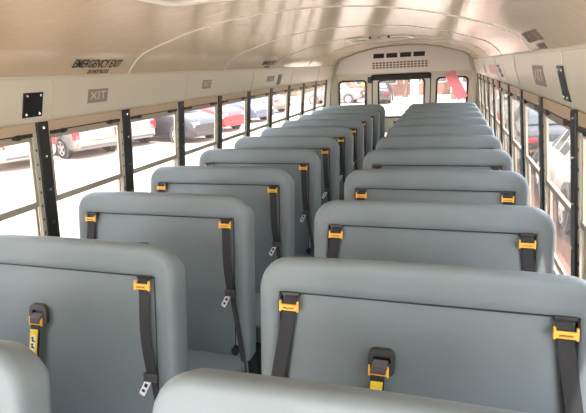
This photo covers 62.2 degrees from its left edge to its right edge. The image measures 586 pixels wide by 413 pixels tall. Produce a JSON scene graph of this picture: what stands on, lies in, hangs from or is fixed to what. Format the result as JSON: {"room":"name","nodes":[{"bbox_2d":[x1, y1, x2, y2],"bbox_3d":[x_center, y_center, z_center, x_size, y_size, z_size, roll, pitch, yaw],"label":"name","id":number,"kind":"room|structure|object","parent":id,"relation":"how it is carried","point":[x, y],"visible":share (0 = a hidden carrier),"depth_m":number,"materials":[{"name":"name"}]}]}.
{"room":"transit interior","nodes":[
{"label":"transit interior","id":0,"kind":"room"},
{"bbox_2d":[248,347,260,373],"bbox_3d":[0.505,0.715,4.170,2.520,0.060,9.250,2,16,17],"label":"floor","id":1,"kind":"structure","parent":0,"point":[251,368],"depth_m":3.13,"materials":[{"name":"rubber"}]},
{"bbox_2d":[0,339,51,412],"bbox_3d":[-1.118,0.955,1.195,1.001,1.246,0.602,2,16,17],"label":"seat","id":2,"kind":"object","parent":1,"relation":"on","point":[24,378],"visible":1,"depth_m":1.11,"materials":[{"name":"grey leather"}]},
{"bbox_2d":[0,234,187,412],"bbox_3d":[-0.924,0.775,1.799,1.001,1.246,0.602,2,16,17],"label":"seat","id":3,"kind":"object","parent":1,"relation":"on","point":[106,319],"visible":0.98,"depth_m":1.80,"materials":[{"name":"grey leather"}]},
{"bbox_2d":[78,191,255,372],"bbox_3d":[-0.723,0.588,2.431,1.001,1.246,0.602,2,16,17],"label":"seat","id":4,"kind":"object","parent":1,"relation":"on","point":[213,236],"visible":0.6,"depth_m":2.42,"materials":[{"name":"grey leather"}]},
{"bbox_2d":[188,349,248,372],"bbox_3d":[-0.737,0.839,2.401,0.970,0.125,0.400,2,16,17],"label":"cushion","id":5,"kind":"object","parent":4,"relation":"on","point":[220,359],"depth_m":2.39,"materials":[{"name":"grey leather"}]},
{"bbox_2d":[150,166,294,373],"bbox_3d":[-0.521,0.400,3.063,1.001,1.246,0.602,2,16,17],"label":"seat","id":6,"kind":"object","parent":1,"relation":"on","point":[269,192],"visible":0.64,"depth_m":3.04,"materials":[{"name":"grey leather"}]},
{"bbox_2d":[255,293,260,342],"bbox_3d":[-0.535,0.651,3.032,0.970,0.125,0.400,2,16,17],"label":"cushion","id":7,"kind":"object","parent":6,"relation":"on","point":[257,295],"depth_m":2.81,"materials":[{"name":"grey leather"}]},
{"bbox_2d":[199,148,320,256],"bbox_3d":[-0.319,0.211,3.694,1.001,1.246,0.602,2,16,17],"label":"seat","id":8,"kind":"object","parent":1,"relation":"on","point":[303,165],"visible":0.3,"depth_m":3.66,"materials":[{"name":"grey leather"}]},
{"bbox_2d":[234,136,339,205],"bbox_3d":[-0.117,0.024,4.326,1.001,1.246,0.602,2,16,17],"label":"seat","id":9,"kind":"object","parent":1,"relation":"on","point":[326,148],"visible":0.31,"depth_m":4.27,"materials":[{"name":"grey leather"}]},
{"bbox_2d":[260,126,353,199],"bbox_3d":[0.085,-0.165,4.958,1.001,1.246,0.602,2,16,17],"label":"seat","id":10,"kind":"object","parent":1,"relation":"on","point":[344,137],"visible":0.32,"depth_m":4.90,"materials":[{"name":"grey leather"}]},
{"bbox_2d":[281,119,363,170],"bbox_3d":[0.286,-0.352,5.590,1.001,1.246,0.602,2,16,17],"label":"seat","id":11,"kind":"object","parent":1,"relation":"on","point":[356,127],"visible":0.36,"depth_m":5.53,"materials":[{"name":"grey plastic"}]},
{"bbox_2d":[298,113,372,157],"bbox_3d":[0.488,-0.540,6.221,1.001,1.246,0.602,2,16,17],"label":"seat","id":12,"kind":"object","parent":1,"relation":"on","point":[366,119],"visible":0.2,"depth_m":6.16,"materials":[{"name":"grey plastic"}]},
{"bbox_2d":[152,368,525,412],"bbox_3d":[0.146,0.999,0.812,1.017,1.246,0.602,2,16,17],"label":"seat","id":13,"kind":"object","parent":1,"relation":"on","point":[201,390],"visible":1,"depth_m":0.90,"materials":[{"name":"grey leather"}]},
{"bbox_2d":[312,108,379,149],"bbox_3d":[0.690,-0.729,6.853,1.001,1.246,0.602,2,16,17],"label":"seat","id":14,"kind":"object","parent":1,"relation":"on","point":[374,114],"visible":0.09,"depth_m":6.79,"materials":[{"name":"grey leather"}]},
{"bbox_2d":[323,104,385,139],"bbox_3d":[0.892,-0.916,7.485,1.001,1.246,0.602,2,16,17],"label":"seat","id":15,"kind":"object","parent":1,"relation":"on","point":[379,108],"visible":0.03,"depth_m":7.42,"materials":[{"name":"grey leather"}]},
{"bbox_2d":[261,256,585,412],"bbox_3d":[0.330,0.827,1.389,1.017,1.246,0.602,2,16,17],"label":"seat","id":16,"kind":"object","parent":1,"relation":"on","point":[514,340],"visible":1,"depth_m":1.42,"materials":[{"name":"grey leather"}]},
{"bbox_2d":[314,200,555,273],"bbox_3d":[0.532,0.639,2.020,1.017,1.246,0.602,2,16,17],"label":"seat","id":17,"kind":"object","parent":1,"relation":"on","point":[495,236],"visible":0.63,"depth_m":2.04,"materials":[{"name":"grey leather"}]},
{"bbox_2d":[344,169,528,205],"bbox_3d":[0.734,0.451,2.652,1.017,1.246,0.602,2,16,17],"label":"seat","id":18,"kind":"object","parent":1,"relation":"on","point":[500,187],"visible":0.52,"depth_m":2.67,"materials":[{"name":"grey leather"}]},
{"bbox_2d":[363,148,512,170],"bbox_3d":[0.936,0.263,3.284,1.017,1.246,0.602,2,16,17],"label":"seat","id":19,"kind":"object","parent":1,"relation":"on","point":[425,158],"visible":0.09,"depth_m":3.30,"materials":[{"name":"grey leather"}]},
{"bbox_2d":[376,135,501,149],"bbox_3d":[1.137,0.075,3.916,1.017,1.246,0.602,2,16,17],"label":"seat","id":20,"kind":"object","parent":1,"relation":"on","point":[400,141],"visible":0.02,"depth_m":3.93,"materials":[{"name":"grey leather"}]},
{"bbox_2d":[386,125,494,135],"bbox_3d":[1.339,-0.113,4.547,1.017,1.246,0.602,2,16,17],"label":"seat","id":21,"kind":"object","parent":1,"relation":"on","point":[409,129],"visible":0.05,"depth_m":4.56,"materials":[{"name":"grey leather"}]},
{"bbox_2d":[393,117,488,125],"bbox_3d":[1.541,-0.301,5.179,1.017,1.246,0.602,2,16,17],"label":"seat","id":22,"kind":"object","parent":1,"relation":"on","point":[426,120],"visible":0.02,"depth_m":5.19,"materials":[{"name":"grey leather"}]},
{"bbox_2d":[399,111,483,118],"bbox_3d":[1.743,-0.489,5.811,1.017,1.246,0.602,2,16,17],"label":"seat","id":23,"kind":"object","parent":1,"relation":"on","point":[429,113],"visible":0.03,"depth_m":5.82,"materials":[{"name":"grey leather"}]},
{"bbox_2d":[404,106,479,112],"bbox_3d":[1.945,-0.677,6.442,1.017,1.246,0.602,2,16,17],"label":"seat","id":24,"kind":"object","parent":1,"relation":"on","point":[437,108],"visible":0.06,"depth_m":6.45,"materials":[{"name":"grey leather"}]},
{"bbox_2d":[408,102,476,107],"bbox_3d":[2.147,-0.865,7.074,1.017,1.246,0.602,2,16,17],"label":"seat","id":25,"kind":"object","parent":1,"relation":"on","point":[439,103],"visible":0.02,"depth_m":7.09,"materials":[{"name":"grey leather"}]},
{"bbox_2d":[220,79,331,105],"bbox_3d":[-0.739,-0.170,4.288,0.203,1.700,9.220,2,16,17],"label":"wall","id":26,"kind":"structure","parent":0,"point":[328,97],"depth_m":8.15,"materials":[{"name":"beige metal"}]},
{"bbox_2d":[0,123,47,235],"bbox_3d":[-1.347,0.058,2.166,0.108,0.785,0.598,2,16,17],"label":"window","id":27,"kind":"structure","parent":26,"relation":"in","point":[18,134],"depth_m":2.33,"materials":[{"name":"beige metal"}]},
{"bbox_2d":[22,92,42,117],"bbox_3d":[-1.216,-0.474,2.269,0.041,0.112,0.115,2,16,17],"label":"cover plate","id":28,"kind":"object","parent":26,"relation":"attached to","point":[32,102],"visible":1,"depth_m":2.26,"materials":[{"name":"black plastic"}]},
{"bbox_2d":[35,121,59,236],"bbox_3d":[-1.242,-0.032,2.471,0.104,0.787,0.072,2,16,17],"label":"trim","id":29,"kind":"structure","parent":26,"relation":"attached to","point":[42,130],"depth_m":2.43,"materials":[{"name":"black paint"}]},
{"bbox_2d":[51,78,55,119],"bbox_3d":[-1.179,-0.529,2.385,0.066,0.207,0.012,2,16,17],"label":"trim","id":30,"kind":"structure","parent":26,"relation":"attached to","point":[54,92],"depth_m":2.38,"materials":[{"name":"beige paint"}]},
{"bbox_2d":[47,110,126,236],"bbox_3d":[-1.151,-0.125,2.780,0.108,0.785,0.598,2,16,17],"label":"window","id":31,"kind":"structure","parent":26,"relation":"in","point":[66,126],"depth_m":2.72,"materials":[{"name":"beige metal"}]},
{"bbox_2d":[87,88,107,103],"bbox_3d":[-1.080,-0.614,2.687,0.024,0.073,0.163,2,16,17],"label":"sticker","id":32,"kind":"object","parent":26,"relation":"attached to","point":[94,95],"visible":1,"depth_m":2.68,"materials":[{"name":"beige"}]},
{"bbox_2d":[122,109,133,191],"bbox_3d":[-1.046,-0.215,3.085,0.104,0.787,0.072,2,16,17],"label":"trim","id":33,"kind":"structure","parent":26,"relation":"attached to","point":[126,122],"depth_m":3.03,"materials":[{"name":"black paint"}]},
{"bbox_2d":[130,102,179,191],"bbox_3d":[-0.955,-0.308,3.394,0.108,0.785,0.598,2,16,17],"label":"window","id":34,"kind":"structure","parent":26,"relation":"in","point":[154,111],"depth_m":3.36,"materials":[{"name":"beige metal"}]},
{"bbox_2d":[0,66,334,79],"bbox_3d":[-0.640,-1.106,3.956,0.014,0.014,9.180,2,16,17],"label":"trim","id":35,"kind":"structure","parent":26,"relation":"attached to","point":[141,73],"depth_m":2.82,"materials":[{"name":"beige paint"}]},
{"bbox_2d":[0,67,334,127],"bbox_3d":[-0.669,-1.011,4.016,0.080,0.213,9.220,2,16,17],"label":"wall panel","id":36,"kind":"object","parent":26,"relation":"attached to","point":[124,91],"depth_m":2.97,"materials":[{"name":"beige paint"}]},
{"bbox_2d":[178,101,184,165],"bbox_3d":[-0.849,-0.398,3.699,0.104,0.787,0.072,2,16,17],"label":"trim","id":37,"kind":"structure","parent":26,"relation":"attached to","point":[181,103],"depth_m":3.64,"materials":[{"name":"black paint"}]},
{"bbox_2d":[184,96,217,155],"bbox_3d":[-0.758,-0.490,4.008,0.108,0.785,0.598,2,16,17],"label":"window","id":38,"kind":"structure","parent":26,"relation":"in","point":[202,103],"depth_m":4.00,"materials":[{"name":"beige metal"}]},
{"bbox_2d":[202,80,211,88],"bbox_3d":[-0.691,-0.981,3.895,0.021,0.067,0.150,2,16,17],"label":"sticker","id":39,"kind":"object","parent":26,"relation":"attached to","point":[206,83],"visible":1,"depth_m":3.89,"materials":[{"name":"beige"}]},
{"bbox_2d":[218,95,221,148],"bbox_3d":[-0.653,-0.581,4.313,0.104,0.787,0.072,2,16,17],"label":"trim","id":40,"kind":"structure","parent":26,"relation":"attached to","point":[219,97],"depth_m":4.25,"materials":[{"name":"black paint"}]},
{"bbox_2d":[222,92,246,141],"bbox_3d":[-0.562,-0.673,4.622,0.108,0.785,0.598,2,16,17],"label":"window","id":41,"kind":"structure","parent":26,"relation":"in","point":[236,97],"depth_m":4.61,"materials":[{"name":"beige metal"}]},
{"bbox_2d":[247,91,250,136],"bbox_3d":[-0.457,-0.763,4.927,0.104,0.787,0.072,2,16,17],"label":"trim","id":42,"kind":"structure","parent":26,"relation":"attached to","point":[248,92],"depth_m":4.86,"materials":[{"name":"black paint"}]},
{"bbox_2d":[250,88,269,131],"bbox_3d":[-0.366,-0.856,5.236,0.108,0.785,0.598,2,16,17],"label":"window","id":43,"kind":"structure","parent":26,"relation":"in","point":[261,93],"depth_m":5.25,"materials":[{"name":"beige metal"}]},
{"bbox_2d":[269,88,272,126],"bbox_3d":[-0.261,-0.946,5.541,0.104,0.787,0.072,2,16,17],"label":"trim","id":44,"kind":"structure","parent":26,"relation":"attached to","point":[271,89],"depth_m":5.47,"materials":[{"name":"black paint"}]},
{"bbox_2d":[272,86,287,124],"bbox_3d":[-0.170,-1.039,5.850,0.108,0.785,0.598,2,16,17],"label":"window","id":45,"kind":"structure","parent":26,"relation":"in","point":[284,89],"depth_m":5.86,"materials":[{"name":"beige metal"}]},
{"bbox_2d":[287,85,290,119],"bbox_3d":[-0.065,-1.129,6.155,0.104,0.787,0.072,2,16,17],"label":"trim","id":46,"kind":"structure","parent":26,"relation":"attached to","point":[289,86],"depth_m":6.08,"materials":[{"name":"black paint"}]},
{"bbox_2d":[290,83,302,117],"bbox_3d":[0.026,-1.221,6.464,0.108,0.785,0.598,2,16,17],"label":"window","id":47,"kind":"structure","parent":26,"relation":"in","point":[296,87],"depth_m":6.50,"materials":[{"name":"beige metal"}]},
{"bbox_2d":[302,83,304,114],"bbox_3d":[0.132,-1.312,6.769,0.104,0.787,0.072,2,16,17],"label":"trim","id":48,"kind":"structure","parent":26,"relation":"attached to","point":[303,83],"depth_m":6.70,"materials":[{"name":"black paint"}]},
{"bbox_2d":[304,82,315,113],"bbox_3d":[0.223,-1.404,7.078,0.108,0.785,0.598,2,16,17],"label":"window","id":49,"kind":"structure","parent":26,"relation":"in","point":[309,85],"depth_m":7.12,"materials":[{"name":"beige metal"}]},
{"bbox_2d":[316,80,325,109],"bbox_3d":[0.419,-1.587,7.692,0.108,0.785,0.598,2,16,17],"label":"window","id":50,"kind":"structure","parent":26,"relation":"in","point":[319,83],"depth_m":7.75,"materials":[{"name":"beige metal"}]},
{"bbox_2d":[128,6,530,72],"bbox_3d":[0.057,-0.883,2.534,2.190,0.283,0.011,2,16,17],"label":"trim","id":51,"kind":"structure","parent":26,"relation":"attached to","point":[140,56],"depth_m":2.47,"materials":[{"name":"white metal"}]},
{"bbox_2d":[224,25,501,69],"bbox_3d":[0.450,-1.249,3.762,2.190,0.283,0.011,2,16,17],"label":"trim","id":52,"kind":"structure","parent":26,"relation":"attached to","point":[359,25],"depth_m":3.70,"materials":[{"name":"white metal"}]},
{"bbox_2d":[276,34,487,66],"bbox_3d":[0.842,-1.614,4.990,2.190,0.283,0.011,2,16,17],"label":"trim","id":53,"kind":"structure","parent":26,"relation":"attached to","point":[383,34],"depth_m":4.91,"materials":[{"name":"white metal"}]},
{"bbox_2d":[308,40,478,65],"bbox_3d":[1.234,-1.980,6.218,2.190,0.283,0.011,2,16,17],"label":"trim","id":54,"kind":"structure","parent":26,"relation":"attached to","point":[388,40],"depth_m":6.21,"materials":[{"name":"white plastic"}]},
{"bbox_2d":[330,43,472,65],"bbox_3d":[1.627,-2.345,7.446,2.190,0.283,0.011,2,16,17],"label":"trim","id":55,"kind":"structure","parent":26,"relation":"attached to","point":[408,43],"depth_m":7.36,"materials":[{"name":"white plastic"}]},
{"bbox_2d":[0,0,585,76],"bbox_3d":[0.404,-1.234,3.617,2.355,0.327,9.240,2,16,17],"label":"ceiling","id":56,"kind":"structure","parent":0,"point":[38,37],"depth_m":2.42,"materials":[{"name":"beige paint"}]},
{"bbox_2d":[72,60,122,73],"bbox_3d":[-1.037,-0.744,2.580,0.062,0.068,0.375,2,16,17],"label":"exit sign","id":57,"kind":"object","parent":56,"relation":"attached to","point":[79,63],"visible":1,"depth_m":2.56,"materials":[{"name":"black paint"}]},
{"bbox_2d":[139,0,230,5],"bbox_3d":[-0.223,-0.747,1.644,0.730,0.029,0.620,2,16,17],"label":"roof hatch","id":58,"kind":"object","parent":56,"relation":"attached to","point":[160,2],"visible":1,"depth_m":1.94,"materials":[{"name":"white plastic"}]},
{"bbox_2d":[344,35,414,42],"bbox_3d":[0.951,-1.839,5.317,0.730,0.032,0.635,2,16,17],"label":"roof hatch","id":59,"kind":"object","parent":56,"relation":"attached to","point":[381,37],"visible":0.94,"depth_m":5.25,"materials":[{"name":"beige paint"}]},
{"bbox_2d":[520,29,546,48],"bbox_3d":[0.977,-0.673,1.963,0.062,0.068,0.375,2,16,17],"label":"exit sign","id":60,"kind":"object","parent":56,"relation":"attached to","point":[534,30],"visible":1,"depth_m":1.96,"materials":[{"name":"brown"}]},
{"bbox_2d":[333,44,477,106],"bbox_3d":[1.804,-1.571,8.111,2.520,2.177,0.040,2,16,17],"label":"wall","id":61,"kind":"structure","parent":0,"point":[434,74],"depth_m":7.87,"materials":[{"name":"beige metal"}]},
{"bbox_2d":[331,76,336,105],"bbox_3d":[0.726,-1.402,8.456,0.096,1.666,0.065,2,16,17],"label":"trim","id":62,"kind":"structure","parent":61,"relation":"attached to","point":[334,79],"depth_m":8.28,"materials":[{"name":"beige paint"}]},
{"bbox_2d":[338,80,366,104],"bbox_3d":[1.020,-1.822,8.274,0.484,0.632,0.044,2,16,17],"label":"window","id":63,"kind":"structure","parent":61,"relation":"in","point":[364,81],"depth_m":8.20,"materials":[{"name":"black rubber"}]},
{"bbox_2d":[373,50,425,58],"bbox_3d":[1.703,-2.442,7.817,0.839,0.096,0.012,2,16,17],"label":"air vent","id":64,"kind":"object","parent":61,"relation":"attached to","point":[422,53],"visible":1,"depth_m":7.81,"materials":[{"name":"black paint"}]},
{"bbox_2d":[371,59,428,69],"bbox_3d":[1.723,-2.296,7.851,0.912,0.122,0.017,2,16,17],"label":"air vent","id":65,"kind":"object","parent":61,"relation":"attached to","point":[422,62],"visible":1,"depth_m":7.84,"materials":[{"name":"white paint"}]},
{"bbox_2d":[371,73,430,80],"bbox_3d":[1.745,-2.109,7.882,0.945,0.084,0.049,2,16,17],"label":"pad","id":66,"kind":"object","parent":61,"relation":"attached to","point":[412,75],"visible":1,"depth_m":7.86,"materials":[{"name":"black rubber"}]},
{"bbox_2d":[372,72,430,132],"bbox_3d":[1.801,-1.368,8.142,0.956,1.667,0.092,2,16,17],"label":"door","id":67,"kind":"structure","parent":61,"relation":"in","point":[390,120],"depth_m":8.09,"materials":[{"name":"beige paint"}]},
{"bbox_2d":[336,45,471,74],"bbox_3d":[1.751,-2.377,7.846,2.170,0.425,0.034,2,16,17],"label":"trim","id":68,"kind":"structure","parent":61,"relation":"attached to","point":[440,59],"depth_m":7.78,"materials":[{"name":"white paint"}]},
{"bbox_2d":[435,76,468,102],"bbox_3d":[2.548,-1.767,7.802,0.494,0.632,0.044,2,16,17],"label":"window","id":69,"kind":"structure","parent":61,"relation":"in","point":[466,77],"depth_m":7.73,"materials":[{"name":"black rubber"}]},
{"bbox_2d":[444,70,467,99],"bbox_3d":[2.570,-1.914,7.652,0.368,0.472,0.048,2,16,17],"label":"streamer","id":70,"kind":"object","parent":61,"relation":"hanging from","point":[452,78],"visible":1,"depth_m":7.64,"materials":[{"name":"pink plastic"}]},
{"bbox_3d":[1.654,-0.084,3.549,0.203,1.700,9.220,2,16,17],"label":"wall","id":71,"kind":"structure","parent":0,"visible":0},
{"bbox_2d":[470,71,476,103],"bbox_3d":[2.875,-1.325,7.793,0.080,1.650,0.049,2,16,17],"label":"trim","id":72,"kind":"structure","parent":71,"relation":"attached to","point":[474,73],"depth_m":7.62,"materials":[{"name":"beige paint"}]},
{"bbox_2d":[478,73,480,111],"bbox_3d":[2.715,-1.509,6.999,0.108,0.785,0.598,2,16,17],"label":"window","id":73,"kind":"structure","parent":71,"relation":"in","point":[478,73],"depth_m":7.19,"materials":[{"name":"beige metal"}]},
{"bbox_2d":[480,74,487,118],"bbox_3d":[2.519,-1.326,6.385,0.108,0.785,0.598,2,16,17],"label":"window","id":74,"kind":"structure","parent":71,"relation":"in","point":[481,78],"depth_m":6.58,"materials":[{"name":"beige metal"}]},
{"bbox_2d":[484,76,488,123],"bbox_3d":[2.323,-1.143,5.771,0.108,0.785,0.598,2,16,17],"label":"window","id":75,"kind":"structure","parent":71,"relation":"in","point":[485,77],"depth_m":5.95,"materials":[{"name":"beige metal"}]},
{"bbox_2d":[487,77,489,125],"bbox_3d":[2.217,-1.051,5.467,0.104,0.787,0.072,2,16,17],"label":"trim","id":76,"kind":"structure","parent":71,"relation":"attached to","point":[487,77],"depth_m":5.41,"materials":[{"name":"black paint"}]},
{"bbox_2d":[488,77,497,130],"bbox_3d":[2.127,-0.961,5.157,0.108,0.785,0.598,2,16,17],"label":"window","id":77,"kind":"structure","parent":71,"relation":"in","point":[489,78],"depth_m":5.32,"materials":[{"name":"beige metal"}]},
{"bbox_2d":[492,79,495,136],"bbox_3d":[2.021,-0.869,4.853,0.104,0.787,0.072,2,16,17],"label":"trim","id":78,"kind":"structure","parent":71,"relation":"attached to","point":[492,79],"depth_m":4.80,"materials":[{"name":"black paint"}]},
{"bbox_2d":[493,79,504,139],"bbox_3d":[1.930,-0.778,4.543,0.108,0.785,0.598,2,16,17],"label":"window","id":79,"kind":"structure","parent":71,"relation":"in","point":[496,88],"depth_m":4.68,"materials":[{"name":"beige metal"}]},
{"bbox_2d":[498,82,502,149],"bbox_3d":[1.825,-0.686,4.239,0.104,0.787,0.072,2,16,17],"label":"trim","id":80,"kind":"structure","parent":71,"relation":"attached to","point":[499,85],"depth_m":4.19,"materials":[{"name":"black paint"}]},
{"bbox_2d":[495,64,506,79],"bbox_3d":[1.654,-1.075,3.865,0.036,0.115,0.600,2,16,17],"label":"sticker","id":81,"kind":"object","parent":71,"relation":"attached to","point":[500,65],"visible":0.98,"depth_m":3.77,"materials":[{"name":"white paper"}]},
{"bbox_2d":[500,82,508,151],"bbox_3d":[1.734,-0.595,3.929,0.108,0.785,0.598,2,16,17],"label":"window","id":82,"kind":"structure","parent":71,"relation":"in","point":[503,88],"depth_m":4.13,"materials":[{"name":"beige metal"}]},
{"bbox_2d":[507,85,511,157],"bbox_3d":[1.629,-0.503,3.625,0.104,0.787,0.072,2,16,17],"label":"trim","id":83,"kind":"structure","parent":71,"relation":"attached to","point":[508,86],"depth_m":3.57,"materials":[{"name":"black paint"}]},
{"bbox_2d":[509,85,521,171],"bbox_3d":[1.538,-0.412,3.315,0.108,0.785,0.598,2,16,17],"label":"window","id":84,"kind":"structure","parent":71,"relation":"in","point":[514,91],"depth_m":3.51,"materials":[{"name":"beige metal"}]},
{"bbox_2d":[519,90,524,177],"bbox_3d":[1.433,-0.320,3.011,0.104,0.787,0.072,2,16,17],"label":"trim","id":85,"kind":"structure","parent":71,"relation":"attached to","point":[520,91],"depth_m":2.96,"materials":[{"name":"black paint"}]},
{"bbox_2d":[473,44,585,59],"bbox_3d":[1.447,-1.031,3.312,0.014,0.014,9.180,2,16,17],"label":"trim","id":86,"kind":"structure","parent":71,"relation":"attached to","point":[580,46],"depth_m":1.87,"materials":[{"name":"beige paint"}]},
{"bbox_2d":[474,48,585,112],"bbox_3d":[1.498,-0.933,3.346,0.080,0.213,9.220,2,16,17],"label":"trim","id":87,"kind":"structure","parent":71,"relation":"attached to","point":[574,61],"depth_m":2.00,"materials":[{"name":"beige paint"}]},
{"bbox_2d":[522,90,540,205],"bbox_3d":[1.342,-0.230,2.701,0.108,0.785,0.598,2,16,17],"label":"window","id":88,"kind":"structure","parent":71,"relation":"in","point":[530,100],"depth_m":2.88,"materials":[{"name":"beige metal"}]},
{"bbox_2d":[532,65,546,86],"bbox_3d":[1.122,-0.597,2.214,0.027,0.090,0.280,2,16,17],"label":"sticker","id":89,"kind":"object","parent":71,"relation":"attached to","point":[538,73],"visible":1,"depth_m":2.20,"materials":[{"name":"beige"}]},
{"bbox_2d":[538,97,544,210],"bbox_3d":[1.237,-0.138,2.397,0.104,0.787,0.072,2,16,17],"label":"trim","id":90,"kind":"structure","parent":71,"relation":"attached to","point":[540,99],"depth_m":2.35,"materials":[{"name":"black paint"}]},
{"bbox_2d":[542,98,571,274],"bbox_3d":[1.146,-0.047,2.087,0.108,0.785,0.598,2,16,17],"label":"window","id":91,"kind":"structure","parent":71,"relation":"in","point":[559,113],"depth_m":2.21,"materials":[{"name":"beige metal"}]},
{"bbox_2d":[556,66,571,101],"bbox_3d":[0.977,-0.444,1.752,0.044,0.126,0.095,2,16,17],"label":"cover plate","id":92,"kind":"object","parent":71,"relation":"attached to","point":[560,69],"visible":1,"depth_m":1.74,"materials":[{"name":"black plastic"}]},
{"bbox_2d":[570,109,578,276],"bbox_3d":[1.040,0.045,1.783,0.104,0.787,0.072,2,16,17],"label":"trim","id":93,"kind":"structure","parent":71,"relation":"attached to","point":[573,113],"depth_m":1.74,"materials":[{"name":"black paint"}]},
{"bbox_2d":[577,111,585,279],"bbox_3d":[0.949,0.136,1.473,0.108,0.785,0.598,2,16,17],"label":"window","id":94,"kind":"structure","parent":71,"relation":"in","point":[581,128],"depth_m":1.69,"materials":[{"name":"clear glass"}]},
{"label":"outside","id":95,"kind":"structure","parent":0,"visible":0},
{"bbox_2d":[0,88,464,237],"bbox_3d":[7.117,-9.086,41.397,130.000,0.300,135.000,2,16,17],"label":"ground","id":96,"kind":"structure","parent":95,"point":[84,167],"depth_m":15.32,"materials":[{"name":"concrete"}]},
{"bbox_2d":[0,137,55,163],"bbox_3d":[-10.200,-2.358,16.909,4.825,1.806,1.936,11,21,40],"label":"car","id":97,"kind":"object","parent":96,"relation":"on","point":[18,152],"visible":0.24,"depth_m":15.19,"materials":[{"name":"grey paint"}]},
{"bbox_2d":[55,126,116,158],"bbox_3d":[-8.682,-2.941,18.706,4.825,1.806,1.936,11,21,40],"label":"car","id":98,"kind":"object","parent":96,"relation":"on","point":[106,137],"visible":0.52,"depth_m":17.15,"materials":[{"name":"silver metal"}]},
{"bbox_2d":[71,133,78,140],"bbox_3d":[-7.512,-2.429,16.724,0.220,0.280,0.225,11,21,40],"label":"tail light","id":99,"kind":"object","parent":98,"relation":"attached to","point":[74,137],"depth_m":16.64,"materials":[{"name":"red plastic"}]},
{"bbox_2d":[102,118,155,148],"bbox_3d":[-7.957,-3.524,20.647,4.825,1.806,1.936,11,21,40],"label":"car","id":100,"kind":"object","parent":96,"relation":"on","point":[143,130],"visible":0.2,"depth_m":19.46,"materials":[{"name":"grey paint"}]},
{"bbox_2d":[134,110,223,142],"bbox_3d":[-5.274,-3.711,21.042,4.775,1.690,1.936,9,20,36],"label":"car","id":101,"kind":"object","parent":96,"relation":"on","point":[198,123],"visible":0.48,"depth_m":19.76,"materials":[{"name":"black paint"}]},
{"bbox_2d":[200,104,243,128],"bbox_3d":[-4.519,-4.623,24.147,4.775,1.690,1.936,10,20,38],"label":"car","id":102,"kind":"object","parent":96,"relation":"on","point":[233,117],"visible":0.27,"depth_m":22.75,"materials":[{"name":"red paint"}]},
{"bbox_2d":[228,99,274,119],"bbox_3d":[-3.343,-5.630,27.836,4.775,1.516,1.936,10,20,38],"label":"car","id":103,"kind":"object","parent":96,"relation":"on","point":[258,109],"visible":0.27,"depth_m":26.40,"materials":[{"name":"blue paint"}]},
{"bbox_2d":[255,94,291,110],"bbox_3d":[-2.440,-7.097,32.884,4.775,1.516,1.936,10,20,38],"label":"car","id":104,"kind":"object","parent":96,"relation":"on","point":[279,102],"visible":0.25,"depth_m":31.35,"materials":[{"name":"silver metal"}]},
{"bbox_2d":[279,82,351,95],"bbox_3d":[-3.206,-15.661,56.378,21.600,5.250,10.600,2,16,17],"label":"building","id":105,"kind":"structure","parent":96,"relation":"on","point":[295,93],"depth_m":50.94,"materials":[{"name":"beige paint"}]},
{"bbox_2d":[304,84,364,104],"bbox_3d":[3.203,-8.808,37.946,4.775,1.516,1.936,3,17,20],"label":"car","id":106,"kind":"object","parent":96,"relation":"on","point":[349,94],"visible":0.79,"depth_m":36.85,"materials":[{"name":"silver metal"}]},
{"bbox_2d":[364,82,393,103],"bbox_3d":[6.458,-8.520,36.331,1.936,1.516,4.775,1,16,14],"label":"car","id":107,"kind":"object","parent":96,"relation":"on","point":[386,92],"visible":0.56,"depth_m":34.58,"materials":[{"name":"black paint"}]},
{"bbox_2d":[352,78,450,95],"bbox_3d":[10.409,-13.331,45.629,9.100,5.250,7.600,2,16,17],"label":"building","id":108,"kind":"structure","parent":96,"relation":"on","point":[397,86],"depth_m":42.69,"materials":[{"name":"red brick"}]},
{"bbox_2d":[403,80,407,96],"bbox_3d":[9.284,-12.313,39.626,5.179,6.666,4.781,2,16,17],"label":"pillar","id":109,"kind":"structure","parent":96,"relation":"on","point":[405,90],"depth_m":40.34,"materials":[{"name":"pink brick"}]},
{"bbox_2d":[409,79,418,105],"bbox_3d":[7.847,-8.287,31.308,0.640,3.550,0.640,2,16,17],"label":"pillar","id":110,"kind":"structure","parent":96,"relation":"on","point":[414,84],"depth_m":31.32,"materials":[{"name":"white"}]},
{"bbox_2d":[459,78,466,90],"bbox_3d":[14.824,-12.039,40.238,2.600,5.250,5.600,2,16,17],"label":"building","id":111,"kind":"structure","parent":96,"relation":"on","point":[463,81],"depth_m":38.56,"materials":[{"name":"grey"}]},
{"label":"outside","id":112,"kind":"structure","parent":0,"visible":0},
{"bbox_2d":[464,97,570,275],"bbox_3d":[15.926,-8.769,38.677,4.550,0.300,135.000,2,16,17],"label":"path","id":113,"kind":"structure","parent":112,"point":[563,240],"depth_m":7.57,"materials":[{"name":"concrete"}]},
{"bbox_2d":[503,93,519,123],"bbox_3d":[8.424,-3.813,18.171,1.958,2.096,5.275,3,17,20],"label":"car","id":114,"kind":"object","parent":113,"relation":"on","point":[516,104],"visible":0.02,"depth_m":16.00,"materials":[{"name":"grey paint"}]},
{"bbox_2d":[504,106,566,166],"bbox_3d":[6.853,-2.019,13.153,1.936,1.516,4.775,3,17,19],"label":"car","id":115,"kind":"object","parent":113,"relation":"on","point":[555,130],"visible":0.24,"depth_m":11.53,"materials":[{"name":"black paint"}]},
{"bbox_2d":[536,129,570,232],"bbox_3d":[5.580,-0.649,8.512,1.936,1.516,4.775,3,17,19],"label":"car","id":116,"kind":"object","parent":113,"relation":"on","point":[559,150],"visible":0.51,"depth_m":8.24,"materials":[{"name":"grey paint"}]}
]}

